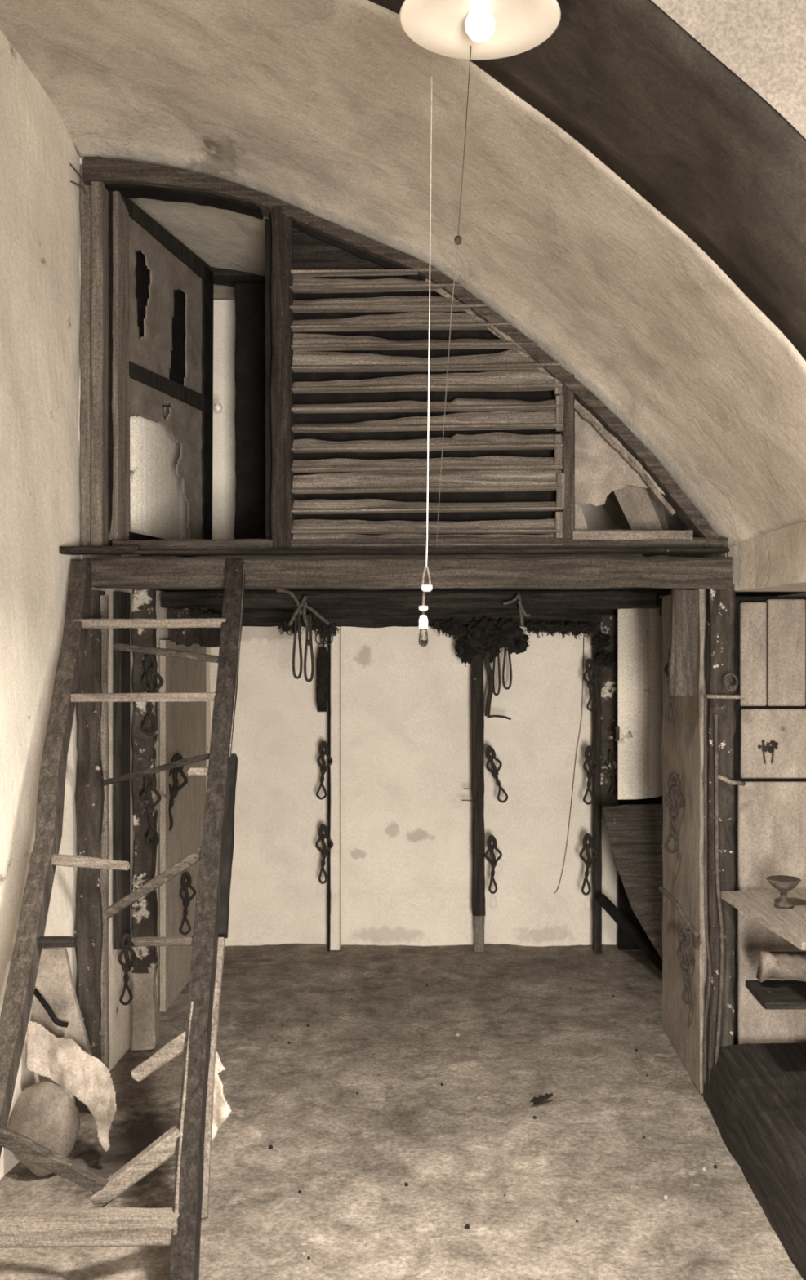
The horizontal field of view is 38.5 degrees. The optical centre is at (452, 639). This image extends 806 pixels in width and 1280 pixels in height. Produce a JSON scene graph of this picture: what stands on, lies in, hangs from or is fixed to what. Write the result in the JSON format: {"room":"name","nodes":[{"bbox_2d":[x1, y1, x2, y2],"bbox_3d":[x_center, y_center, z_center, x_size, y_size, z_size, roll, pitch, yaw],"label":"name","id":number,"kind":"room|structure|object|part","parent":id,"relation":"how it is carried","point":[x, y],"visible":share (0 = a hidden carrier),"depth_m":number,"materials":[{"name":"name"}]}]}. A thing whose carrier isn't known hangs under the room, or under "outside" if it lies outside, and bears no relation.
{"room":"barn interior","nodes":[
{"label":"barn interior","id":0,"kind":"room"},
{"bbox_2d":[0,30,80,1179],"bbox_3d":[-1.500,-0.265,3.331,0.314,3.770,1.404,0,0,4],"label":"wall","id":1,"kind":"structure","parent":0,"point":[40,299],"depth_m":3.64,"materials":[{"name":"beige paint"}]},
{"bbox_2d":[31,947,92,1055],"bbox_3d":[-1.234,1.167,3.640,0.188,0.378,0.040,0,0,0],"label":"plank","id":2,"kind":"object","parent":1,"relation":"attached to","point":[54,980],"visible":0.62,"depth_m":3.63,"materials":[{"name":"wood"}]},
{"bbox_2d":[33,987,68,1027],"bbox_3d":[-1.258,1.149,3.600,0.113,0.122,0.015,0,0,0],"label":"stick","id":3,"kind":"object","parent":2,"relation":"on","point":[37,993],"visible":0.97,"depth_m":3.59,"materials":[{"name":"brown wood"}]},
{"bbox_2d":[26,1020,116,1151],"bbox_3d":[-1.164,1.355,3.524,0.296,0.369,0.081,0,0,12],"label":"rag","id":4,"kind":"object","parent":1,"relation":"hanging from","point":[61,1060],"visible":1,"depth_m":3.52,"materials":[{"name":"beige fabric"}]},
{"bbox_2d":[78,157,210,1071],"bbox_3d":[-1.422,-0.070,5.060,0.313,3.380,2.080,0,0,0],"label":"wall","id":5,"kind":"structure","parent":0,"point":[119,1015],"depth_m":4.39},
{"bbox_2d":[113,591,130,949],"bbox_3d":[-1.245,0.485,4.340,0.030,1.330,0.120,0,0,0],"label":"batten","id":6,"kind":"object","parent":5,"relation":"attached to","point":[122,600],"visible":0.79,"depth_m":4.29,"materials":[{"name":"brown wood"}]},
{"bbox_2d":[117,933,136,1005],"bbox_3d":[-1.213,1.225,4.295,0.060,0.271,0.049,0,0,-6],"label":"cord","id":7,"kind":"object","parent":6,"relation":"attached to","point":[126,967],"visible":1,"depth_m":4.29,"materials":[{"name":"fabric"}]},
{"bbox_2d":[160,640,206,1011],"bbox_3d":[-1.248,0.800,5.370,0.025,1.600,0.820,0,0,0],"label":"wall panel","id":8,"kind":"object","parent":5,"relation":"attached to","point":[183,725],"visible":0.57,"depth_m":5.18,"materials":[{"name":"brown wood"}]},
{"bbox_2d":[168,753,187,831],"bbox_3d":[-1.216,0.665,5.036,0.056,0.343,0.110,0,0,45],"label":"cord","id":9,"kind":"object","parent":8,"relation":"attached to","point":[174,790],"visible":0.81,"depth_m":5.02,"materials":[{"name":"fabric"}]},
{"bbox_2d":[178,871,195,934],"bbox_3d":[-1.194,1.186,5.194,0.066,0.286,0.049,0,0,9],"label":"cord","id":10,"kind":"object","parent":8,"relation":"attached to","point":[186,901],"visible":1,"depth_m":5.18,"materials":[{"name":"fabric"}]},
{"bbox_2d":[167,608,222,647],"bbox_3d":[-1.208,-0.058,5.475,0.124,0.193,0.850,0,0,-1],"label":"wall timber","id":11,"kind":"structure","parent":5,"relation":"attached to","point":[203,637],"depth_m":5.14,"materials":[{"name":"brown wood"}]},
{"bbox_2d":[160,591,671,608],"bbox_3d":[-0.135,-0.172,5.001,2.230,0.079,0.129,0,0,0],"label":"beam","id":12,"kind":"structure","parent":11,"relation":"on","point":[374,599],"depth_m":4.94,"materials":[{"name":"brown wood"}]},
{"bbox_2d":[276,611,338,642],"bbox_3d":[-0.622,-0.056,4.979,0.269,0.134,0.098,0,0,0],"label":"matted cobweb","id":13,"kind":"object","parent":12,"relation":"attached to","point":[324,630],"visible":0.77,"depth_m":4.97},
{"bbox_2d":[0,943,803,1279],"bbox_3d":[0.200,1.604,2.400,4.400,0.024,7.800,0,0,0],"label":"floor","id":14,"kind":"structure","parent":0,"point":[461,1144],"depth_m":3.73,"materials":[{"name":"grey concrete"}]},
{"bbox_2d":[8,1080,79,1176],"bbox_3d":[-1.226,1.465,3.460,0.206,0.275,0.163,0,0,0],"label":"sack","id":15,"kind":"object","parent":14,"relation":"on","point":[43,1112],"visible":0.8,"depth_m":3.41,"materials":[{"name":"beige fabric"}]},
{"bbox_2d":[74,590,109,1111],"bbox_3d":[-1.234,0.716,3.960,0.104,1.769,0.108,0,0,0],"label":"post","id":16,"kind":"object","parent":14,"relation":"on","point":[91,797],"visible":0.8,"depth_m":3.92,"materials":[{"name":"brown wood"}]},
{"bbox_2d":[0,559,244,1279],"bbox_3d":[-0.930,0.664,3.255,0.597,1.871,1.428,0,0,-5],"label":"ladder","id":17,"kind":"object","parent":14,"relation":"on","point":[178,1226],"visible":1,"depth_m":3.12,"materials":[{"name":"brown wood"}]},
{"bbox_3d":[-1.179,0.664,3.254,0.101,1.871,1.388,0,0,-5],"label":"rail","id":18,"kind":"part","parent":17,"relation":"part of","materials":[{"name":"brown wood"}]},
{"bbox_3d":[-0.679,0.664,3.253,0.076,1.871,1.383,0,0,-5],"label":"rail","id":19,"kind":"part","parent":17,"relation":"part of","materials":[{"name":"brown wood"}]},
{"bbox_2d":[211,1051,231,1142],"bbox_3d":[-0.643,1.238,3.075,0.105,0.337,0.205,0,0,-11],"label":"rag","id":20,"kind":"object","parent":17,"relation":"attached to","point":[221,1110],"visible":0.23,"depth_m":3.07,"materials":[{"name":"white fabric"}]},
{"bbox_2d":[129,589,159,1050],"bbox_3d":[-1.216,0.702,4.550,0.109,1.798,0.112,0,0,0],"label":"post","id":21,"kind":"object","parent":14,"relation":"on","point":[145,1015],"visible":0.77,"depth_m":4.51,"materials":[{"name":"black wood"}]},
{"bbox_2d":[140,773,161,846],"bbox_3d":[-1.160,0.652,4.438,0.080,0.286,0.047,0,0,0],"label":"cord","id":22,"kind":"object","parent":21,"relation":"attached to","point":[149,808],"visible":1,"depth_m":4.42,"materials":[{"name":"fabric"}]},
{"bbox_2d":[141,653,163,735],"bbox_3d":[-1.153,0.210,4.430,0.073,0.316,0.055,0,0,33],"label":"cord","id":23,"kind":"object","parent":21,"relation":"attached to","point":[149,658],"visible":0.83,"depth_m":4.42,"materials":[{"name":"fabric"}]},
{"bbox_2d":[327,626,341,951],"bbox_3d":[-0.613,0.736,5.975,0.062,1.734,0.103,0,0,0],"label":"post","id":24,"kind":"object","parent":14,"relation":"on","point":[334,743],"visible":0.9,"depth_m":5.96,"materials":[{"name":"brown wood"}]},
{"bbox_2d":[315,823,333,884],"bbox_3d":[-0.654,1.093,5.897,0.093,0.307,0.051,-2,0,0],"label":"cord","id":25,"kind":"object","parent":24,"relation":"attached to","point":[322,827],"visible":1,"depth_m":5.88,"materials":[{"name":"fabric"}]},
{"bbox_2d":[315,741,332,799],"bbox_3d":[-0.654,0.666,5.896,0.081,0.301,0.052,2,0,0],"label":"cord","id":26,"kind":"object","parent":24,"relation":"attached to","point":[323,768],"visible":1,"depth_m":5.88,"materials":[{"name":"fabric"}]},
{"bbox_2d":[464,1223,469,1228],"bbox_3d":[0.039,1.598,3.139,0.015,0.015,0.013,0,0,0],"label":"pebble","id":27,"kind":"object","parent":14,"relation":"on","point":[467,1226],"visible":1,"depth_m":3.13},
{"bbox_2d":[471,644,485,952],"bbox_3d":[0.131,0.736,5.931,0.076,1.733,0.080,0,0,0],"label":"post","id":28,"kind":"object","parent":14,"relation":"on","point":[477,668],"visible":0.88,"depth_m":5.89,"materials":[{"name":"black wood"}]},
{"bbox_2d":[207,608,617,627],"bbox_3d":[0.175,-0.120,5.950,2.850,0.117,0.137,0,0,0],"label":"beam","id":29,"kind":"structure","parent":28,"relation":"on","point":[258,617],"depth_m":5.89,"materials":[{"name":"brown wood"}]},
{"bbox_2d":[315,633,333,711],"bbox_3d":[-0.650,0.141,5.849,0.091,0.447,0.057,0,0,0],"label":"strap","id":30,"kind":"object","parent":29,"relation":"hanging from","point":[322,664],"visible":0.8,"depth_m":5.84,"materials":[{"name":"black leather"}]},
{"bbox_2d":[492,654,500,695],"bbox_3d":[0.224,0.105,5.879,0.040,0.359,0.027,0,0,-26],"label":"loop","id":31,"kind":"object","parent":29,"relation":"hanging from","point":[498,657],"visible":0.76,"depth_m":5.88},
{"bbox_2d":[502,646,511,689],"bbox_3d":[0.278,0.089,5.880,0.051,0.328,0.012,0,0,0],"label":"loop","id":32,"kind":"object","parent":29,"relation":"hanging from","point":[504,653],"visible":0.71,"depth_m":5.88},
{"bbox_2d":[524,621,616,669],"bbox_3d":[0.594,0.027,5.803,0.457,0.242,0.150,0,0,0],"label":"matted cobweb","id":33,"kind":"object","parent":29,"relation":"attached to","point":[604,659],"visible":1,"depth_m":5.79},
{"bbox_2d":[430,616,530,666],"bbox_3d":[0.140,0.006,5.827,0.506,0.258,0.186,0,0,-5],"label":"dried plant","id":34,"kind":"object","parent":28,"relation":"attached to","point":[491,635],"visible":1,"depth_m":5.80,"materials":[{"name":"black plant"}]},
{"bbox_2d":[484,835,502,893],"bbox_3d":[0.208,1.143,5.870,0.079,0.301,0.055,0,0,29],"label":"cord","id":35,"kind":"object","parent":28,"relation":"attached to","point":[491,847],"visible":1,"depth_m":5.86,"materials":[{"name":"fabric"}]},
{"bbox_2d":[485,745,507,803],"bbox_3d":[0.225,0.684,5.867,0.111,0.292,0.047,0,0,17],"label":"cord","id":36,"kind":"object","parent":28,"relation":"attached to","point":[495,773],"visible":1,"depth_m":5.86,"materials":[{"name":"fabric"}]},
{"bbox_2d":[484,650,511,719],"bbox_3d":[0.230,0.218,5.834,0.137,0.374,0.031,0,0,8],"label":"strap","id":37,"kind":"object","parent":28,"relation":"hanging from","point":[486,660],"visible":1,"depth_m":5.83,"materials":[{"name":"black leather"}]},
{"bbox_2d":[529,1093,552,1104],"bbox_3d":[0.306,1.583,3.974,0.029,0.022,0.107,0,0,42],"label":"twig","id":38,"kind":"object","parent":14,"relation":"on","point":[535,1100],"visible":1,"depth_m":3.96,"materials":[{"name":"brown wood"}]},
{"bbox_2d":[591,614,617,954],"bbox_3d":[0.783,0.739,5.921,0.128,1.739,0.107,0,0,0],"label":"post","id":39,"kind":"object","parent":14,"relation":"on","point":[604,688],"visible":0.84,"depth_m":5.88,"materials":[{"name":"black wood"}]},
{"bbox_2d":[578,833,597,895],"bbox_3d":[0.691,1.138,5.857,0.095,0.316,0.052,0,0,0],"label":"cord","id":40,"kind":"object","parent":39,"relation":"attached to","point":[587,837],"visible":1,"depth_m":5.84,"materials":[{"name":"fabric"}]},
{"bbox_2d":[582,657,597,711],"bbox_3d":[0.699,0.227,5.858,0.076,0.271,0.045,0,0,0],"label":"cord","id":41,"kind":"object","parent":39,"relation":"attached to","point":[588,661],"visible":1,"depth_m":5.84,"materials":[{"name":"fabric"}]},
{"bbox_2d":[582,745,598,804],"bbox_3d":[0.702,0.686,5.851,0.069,0.301,0.053,0,0,33],"label":"cord","id":42,"kind":"object","parent":39,"relation":"attached to","point":[588,748],"visible":1,"depth_m":5.84,"materials":[{"name":"fabric"}]},
{"bbox_2d":[596,893,662,973],"bbox_3d":[0.873,1.418,5.590,0.043,0.293,0.485,0,0,-35],"label":"batten","id":43,"kind":"object","parent":14,"relation":"on","point":[608,906],"visible":0.9,"depth_m":5.58,"materials":[{"name":"brown wood"}]},
{"bbox_2d":[601,804,662,959],"bbox_3d":[0.895,1.157,5.270,0.359,0.745,0.500,0,0,0],"label":"leaning board","id":44,"kind":"object","parent":14,"relation":"on","point":[635,831],"visible":0.67,"depth_m":5.37,"materials":[{"name":"brown wood"}]},
{"bbox_2d":[617,795,662,949],"bbox_3d":[1.179,1.190,5.975,0.642,0.820,0.030,0,0,0],"label":"low boarding","id":45,"kind":"object","parent":14,"relation":"on","point":[624,941],"visible":0.14,"depth_m":5.96,"materials":[{"name":"brown wood"}]},
{"bbox_2d":[662,588,706,1093],"bbox_3d":[0.896,0.710,4.424,0.056,1.780,0.725,0,0,0],"label":"board","id":46,"kind":"object","parent":14,"relation":"on","point":[682,738],"visible":0.62,"depth_m":4.32,"materials":[{"name":"brown wood"}]},
{"bbox_2d":[663,647,675,722],"bbox_3d":[0.830,0.161,4.328,0.069,0.300,0.048,0,0,5],"label":"cord","id":47,"kind":"object","parent":46,"relation":"attached to","point":[671,698],"visible":0.27,"depth_m":4.33,"materials":[{"name":"fabric"}]},
{"bbox_2d":[664,772,684,853],"bbox_3d":[0.833,0.649,4.324,0.071,0.307,0.054,0,0,4],"label":"cord","id":48,"kind":"object","parent":46,"relation":"attached to","point":[673,778],"visible":1,"depth_m":4.32,"materials":[{"name":"fabric"}]},
{"bbox_2d":[657,885,700,937],"bbox_3d":[0.826,0.993,4.224,0.022,0.102,0.397,0,0,-9],"label":"stick","id":49,"kind":"object","parent":46,"relation":"attached to","point":[661,889],"visible":1,"depth_m":4.18,"materials":[{"name":"wood"}]},
{"bbox_2d":[675,928,693,1004],"bbox_3d":[0.834,1.168,4.132,0.050,0.271,0.057,0,0,-8],"label":"cord","id":50,"kind":"object","parent":46,"relation":"attached to","point":[683,935],"visible":1,"depth_m":4.12,"materials":[{"name":"fabric"}]},
{"bbox_2d":[667,584,737,1104],"bbox_3d":[0.859,0.705,3.973,0.233,1.790,0.166,0,0,0],"label":"post","id":51,"kind":"object","parent":14,"relation":"on","point":[721,602],"depth_m":3.96,"materials":[{"name":"brown wood"}]},
{"bbox_2d":[87,555,732,590],"bbox_3d":[-0.145,-0.231,3.960,2.186,0.117,0.132,0,0,0],"label":"beam","id":52,"kind":"structure","parent":51,"relation":"on","point":[133,572],"depth_m":3.90,"materials":[{"name":"brown wood"}]},
{"bbox_2d":[58,546,139,555],"bbox_3d":[-1.191,-0.303,3.904,0.256,0.031,0.102,0,0,-11],"label":"board","id":53,"kind":"object","parent":52,"relation":"on","point":[68,550],"visible":0.95,"depth_m":3.86,"materials":[{"name":"brown wood"}]},
{"bbox_2d":[79,156,728,555],"bbox_3d":[-0.172,-0.969,3.972,2.229,1.361,0.219,0,0,0],"label":"wall","id":54,"kind":"structure","parent":52,"relation":"on","point":[346,311],"depth_m":3.96,"materials":[{"name":"brown wood"}]},
{"bbox_2d":[69,162,86,194],"bbox_3d":[-1.297,-1.597,3.930,0.099,0.152,0.006,0,0,0],"label":"wire","id":55,"kind":"object","parent":54,"relation":"attached to","point":[70,164],"visible":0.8,"depth_m":3.93,"materials":[{"name":"metal"}]},
{"bbox_2d":[108,191,222,557],"bbox_3d":[-1.084,-0.950,4.433,0.108,1.232,0.884,0,0,10],"label":"door","id":56,"kind":"structure","parent":54,"relation":"in","point":[162,294],"depth_m":4.38,"materials":[{"name":"brown wood"}]},
{"bbox_3d":[-1.103,-0.359,4.427,0.035,0.051,0.700,0,0,10],"label":"rail","id":57,"kind":"part","parent":56,"relation":"part of","materials":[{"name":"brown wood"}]},
{"bbox_3d":[-1.103,-1.529,4.428,0.035,0.074,0.867,0,0,10],"label":"rail","id":58,"kind":"part","parent":56,"relation":"part of","materials":[{"name":"brown wood"}]},
{"bbox_3d":[-1.103,-0.974,4.427,0.035,0.075,0.700,0,0,10],"label":"rail","id":59,"kind":"part","parent":56,"relation":"part of","materials":[{"name":"brown wood"}]},
{"bbox_3d":[-0.982,-0.972,4.830,0.036,0.040,0.035,0,0,0],"label":"door knob","id":60,"kind":"part","parent":56,"relation":"part of","materials":[{"name":"white ceramic"}]},
{"bbox_3d":[-0.584,-0.896,3.981,0.075,1.168,0.107,0,0,0],"label":"post","id":61,"kind":"part","parent":54,"relation":"part of","materials":[{"name":"brown wood"}]},
{"bbox_3d":[-0.110,-0.325,3.970,2.104,0.056,0.080,0,0,0],"label":"rail","id":62,"kind":"part","parent":54,"relation":"part of","materials":[{"name":"brown wood"}]},
{"bbox_3d":[0.398,-0.611,3.981,0.046,0.596,0.086,0,0,0],"label":"post","id":63,"kind":"part","parent":54,"relation":"part of","materials":[{"name":"brown wood"}]},
{"bbox_3d":[0.615,-0.358,3.950,0.408,0.036,0.041,0,0,0],"label":"corner sill","id":64,"kind":"part","parent":54,"relation":"part of","materials":[{"name":"brown wood"}]},
{"bbox_2d":[702,697,711,1084],"bbox_3d":[0.869,0.854,3.930,0.030,1.315,0.012,0,0,0],"label":"conduit","id":65,"kind":"object","parent":51,"relation":"attached to","point":[705,899],"visible":1,"depth_m":3.92,"materials":[{"name":"brown wood"}]},
{"bbox_2d":[713,714,724,1067],"bbox_3d":[0.909,0.857,3.930,0.035,1.206,0.013,0,0,0],"label":"conduit","id":66,"kind":"object","parent":51,"relation":"attached to","point":[715,716],"visible":1,"depth_m":3.92,"materials":[{"name":"metal"}]},
{"bbox_2d":[702,693,744,698],"bbox_3d":[0.927,0.193,3.940,0.126,0.015,0.060,0,0,0],"label":"shelf","id":67,"kind":"object","parent":51,"relation":"attached to","point":[706,695],"visible":1,"depth_m":3.91,"materials":[{"name":"beige wood"}]},
{"bbox_3d":[0.942,0.143,3.906,0.051,0.061,0.032,0,0,0],"label":"wire coil","id":68,"kind":"part","parent":51,"relation":"part of","materials":[{"name":"grey metal"}]},
{"bbox_2d":[716,773,745,786],"bbox_3d":[0.952,0.478,3.924,0.108,0.044,0.036,0,0,-18],"label":"peg","id":69,"kind":"object","parent":51,"relation":"attached to","point":[719,776],"visible":1,"depth_m":3.91,"materials":[{"name":"beige wood"}]},
{"bbox_2d":[706,1042,805,1279],"bbox_3d":[1.093,1.499,2.985,0.454,0.243,1.950,0,0,0],"label":"platform","id":70,"kind":"object","parent":14,"relation":"on","point":[756,1102],"depth_m":3.46,"materials":[{"name":"brown wood"}]},
{"bbox_2d":[0,0,805,557],"bbox_3d":[-0.135,-1.179,4.410,2.540,1.786,3.580,0,0,0],"label":"ceiling","id":71,"kind":"structure","parent":0,"point":[322,108],"depth_m":3.38,"materials":[{"name":"paint"}]},
{"bbox_2d":[211,266,264,287],"bbox_3d":[-0.838,-1.553,4.952,0.569,0.132,0.107,0,0,0],"label":"wall plate","id":72,"kind":"object","parent":71,"relation":"attached to","point":[222,277],"visible":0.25,"depth_m":4.90,"materials":[{"name":"brown wood"}]},
{"bbox_2d":[417,76,431,646],"bbox_3d":[-0.065,-0.664,2.750,0.034,1.360,0.025,0,0,0],"label":"pendant bulb","id":73,"kind":"object","parent":71,"relation":"hanging from","point":[423,639],"visible":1,"depth_m":2.75,"materials":[{"name":"glass"}]},
{"bbox_2d":[418,615,427,628],"bbox_3d":[-0.070,-0.043,2.750,0.022,0.031,0.022,0,0,0],"label":"socket","id":74,"kind":"object","parent":73,"relation":"attached to","point":[423,620],"depth_m":2.74,"materials":[{"name":"plastic"}]},
{"bbox_3d":[-0.070,-0.005,2.750,0.024,0.044,0.024,0,0,0],"label":"glass bulb","id":75,"kind":"part","parent":73,"relation":"part of","materials":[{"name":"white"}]},
{"bbox_3d":[-0.056,-0.759,2.750,0.015,1.170,0.002,0,0,0],"label":"cord","id":76,"kind":"part","parent":73,"relation":"part of","materials":[{"name":"white"}]},
{"bbox_2d":[164,299,643,558],"bbox_3d":[-0.095,-0.890,5.209,2.390,1.260,0.130,0,0,0],"label":"wall","id":77,"kind":"structure","parent":0,"point":[224,441],"depth_m":5.15,"materials":[{"name":"beige paint"}]},
{"bbox_2d":[209,626,617,946],"bbox_3d":[0.125,0.704,6.184,3.250,1.832,0.260,0,0,0],"label":"wall","id":78,"kind":"structure","parent":0,"point":[406,856],"depth_m":6.06,"materials":[{"name":"beige paint"}]},
{"bbox_2d":[554,637,584,893],"bbox_3d":[0.613,0.660,6.045,0.156,1.344,0.015,0,0,0],"label":"wire","id":79,"kind":"object","parent":78,"relation":"attached to","point":[584,637],"visible":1,"depth_m":6.05,"materials":[{"name":"black metal"}]},
{"bbox_2d":[154,587,805,595],"bbox_3d":[0.163,-0.233,5.046,2.875,0.035,2.032,0,0,0],"label":"floor","id":80,"kind":"structure","parent":0,"point":[463,589],"depth_m":5.02,"materials":[{"name":"brown wood"}]},
{"bbox_2d":[121,407,179,556],"bbox_3d":[-1.181,-0.645,4.642,0.070,0.682,0.474,0,0,15],"label":"canvas","id":81,"kind":"object","parent":80,"relation":"on","point":[154,483],"visible":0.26,"depth_m":4.53},
{"bbox_2d":[234,284,265,538],"bbox_3d":[-0.817,-0.920,4.750,0.157,1.080,0.054,0,0,0],"label":"board","id":82,"kind":"object","parent":80,"relation":"on","point":[250,331],"visible":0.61,"depth_m":4.72,"materials":[{"name":"brown wood"}]},
{"bbox_2d":[275,589,329,626],"bbox_3d":[-0.632,-0.138,4.871,0.229,0.163,0.032,0,0,3],"label":"rope","id":83,"kind":"object","parent":80,"relation":"hanging from","point":[303,612],"visible":0.99,"depth_m":4.87,"materials":[{"name":"brown fabric"}]},
{"bbox_2d":[292,606,302,679],"bbox_3d":[-0.660,0.013,4.900,0.045,0.307,0.012,0,0,0],"label":"loop","id":84,"kind":"object","parent":83,"relation":"hanging from","point":[297,620],"visible":1,"depth_m":4.90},
{"bbox_2d":[303,614,314,682],"bbox_3d":[-0.611,0.036,4.901,0.045,0.287,0.024,0,0,0],"label":"loop","id":85,"kind":"object","parent":83,"relation":"hanging from","point":[308,642],"visible":0.99,"depth_m":4.89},
{"bbox_2d":[502,593,530,626],"bbox_3d":[0.272,-0.127,4.874,0.117,0.138,0.026,0,0,0],"label":"rope","id":86,"kind":"object","parent":80,"relation":"hanging from","point":[522,611],"visible":1,"depth_m":4.87,"materials":[{"name":"brown fabric"}]},
{"bbox_2d":[613,484,669,530],"bbox_3d":[0.691,-0.460,4.185,0.237,0.199,0.150,0,0,0],"label":"leaning board","id":87,"kind":"object","parent":80,"relation":"on","point":[641,508],"visible":0.65,"depth_m":4.13,"materials":[{"name":"grey wood"}]},
{"bbox_2d":[368,0,805,360],"bbox_3d":[-0.134,-1.195,2.255,2.531,1.733,0.730,0,0,0],"label":"ceiling","id":88,"kind":"structure","parent":0,"point":[624,79],"depth_m":2.24,"materials":[{"name":"paint"}]},
{"bbox_2d":[399,0,560,546],"bbox_3d":[0.050,-0.757,2.927,0.294,0.886,1.948,0,0,0],"label":"ceiling lamp","id":89,"kind":"object","parent":88,"relation":"attached to","point":[492,28],"depth_m":2.13,"materials":[{"name":"ceramic"}]},
{"bbox_3d":[-0.024,-0.640,3.350,0.008,0.653,1.103,0,0,-4],"label":"cord","id":90,"kind":"part","parent":89,"relation":"part of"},
{"bbox_3d":[-0.002,-0.724,3.051,0.020,0.821,1.703,0,0,-3],"label":"lamp cord","id":91,"kind":"part","parent":89,"relation":"part of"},
{"bbox_3d":[0.027,-1.057,2.500,0.007,0.155,0.601,0,0,-2],"label":"cord","id":92,"kind":"part","parent":89,"relation":"part of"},
{"bbox_3d":[0.050,-1.124,2.100,0.056,0.064,0.056,0,0,0],"label":"lamp globe","id":93,"kind":"part","parent":89,"relation":"part of","materials":[{"name":"white glass"}]},
{"bbox_2d":[617,608,662,799],"bbox_3d":[0.936,0.287,5.825,0.267,0.975,0.450,0,0,0],"label":"wall pier","id":94,"kind":"object","parent":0,"point":[640,690],"visible":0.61,"depth_m":5.62,"materials":[{"name":"beige paint"}]},
{"bbox_2d":[606,749,617,796],"bbox_3d":[0.807,0.669,5.798,0.068,0.241,0.040,0,0,0],"label":"cord","id":95,"kind":"object","parent":94,"relation":"attached to","point":[612,771],"visible":0.98,"depth_m":5.79,"materials":[{"name":"fabric"}]},
{"bbox_2d":[614,726,619,742],"bbox_3d":[0.796,0.456,5.587,0.025,0.078,0.032,0,0,0],"label":"wall hook","id":96,"kind":"object","parent":94,"relation":"attached to","point":[617,728],"visible":1,"depth_m":5.57,"materials":[{"name":"metal"}]},
{"bbox_2d":[699,552,725,557],"bbox_3d":[1.006,-0.376,5.060,0.111,0.248,2.080,0,0,0],"label":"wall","id":97,"kind":"structure","parent":0,"point":[710,555],"depth_m":4.19,"materials":[{"name":"brown wood"}]},
{"bbox_2d":[651,0,805,138],"bbox_3d":[-0.189,-2.066,2.028,5.125,3.475,0.300,0,0,0],"label":"wall","id":98,"kind":"structure","parent":0,"point":[762,42],"depth_m":1.88,"materials":[{"name":"paint"}]},
{"bbox_2d":[725,521,805,591],"bbox_3d":[1.445,-0.285,2.970,0.980,0.230,2.180,0,0,0],"label":"wall","id":99,"kind":"structure","parent":0,"point":[774,561],"depth_m":3.69,"materials":[{"name":"paint"}]},
{"bbox_2d":[733,595,805,1044],"bbox_3d":[1.322,0.726,4.067,0.680,1.763,0.087,0,0,0],"label":"wall","id":100,"kind":"structure","parent":0,"point":[769,655],"depth_m":4.04,"materials":[{"name":"paint"}]},
{"bbox_3d":[1.056,0.050,4.055,0.092,0.364,0.030,0,0,0],"label":"door","id":101,"kind":"part","parent":100,"relation":"part of","materials":[{"name":"paint"}]},
{"bbox_2d":[720,891,805,950],"bbox_3d":[1.208,0.874,3.623,0.585,0.029,0.645,0,0,0],"label":"shelf","id":102,"kind":"object","parent":100,"relation":"attached to","point":[788,923],"visible":1,"depth_m":3.68,"materials":[{"name":"brown wood"}]},
{"bbox_2d":[765,875,801,907],"bbox_3d":[1.069,0.814,3.720,0.110,0.088,0.110,0,0,0],"label":"footed bowl","id":103,"kind":"object","parent":102,"relation":"on","point":[783,883],"visible":1,"depth_m":3.71,"materials":[{"name":"metal"}]},
{"bbox_3d":[1.216,1.053,4.055,0.428,1.110,0.030,0,0,0],"label":"panel","id":104,"kind":"part","parent":100,"relation":"part of","materials":[{"name":"paint"}]},
{"bbox_3d":[1.221,0.364,4.055,0.418,0.242,0.030,0,0,0],"label":"panel","id":105,"kind":"part","parent":100,"relation":"part of","materials":[{"name":"paint"}]},
{"bbox_2d":[745,980,805,1008],"bbox_3d":[1.115,1.125,3.660,0.310,0.023,0.242,0,0,0],"label":"shelf","id":106,"kind":"object","parent":100,"relation":"attached to","point":[771,994],"visible":0.97,"depth_m":3.64,"materials":[{"name":"brown wood"}]},
{"bbox_2d":[755,951,805,982],"bbox_3d":[1.215,1.057,3.675,0.450,0.114,0.169,0,0,0],"label":"cloth bundle","id":107,"kind":"object","parent":106,"relation":"on","point":[775,965],"visible":1,"depth_m":3.68,"materials":[{"name":"beige fabric"}]},
{"bbox_3d":[1.174,0.044,4.060,0.134,0.375,0.030,0,0,0],"label":"door","id":108,"kind":"part","parent":100,"relation":"part of","materials":[{"name":"paint"}]},
{"bbox_2d":[783,592,805,595],"bbox_3d":[1.819,0.680,5.055,0.213,1.880,2.010,0,0,0],"label":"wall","id":109,"kind":"structure","parent":0,"point":[802,593],"depth_m":5.72,"materials":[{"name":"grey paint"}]}
]}

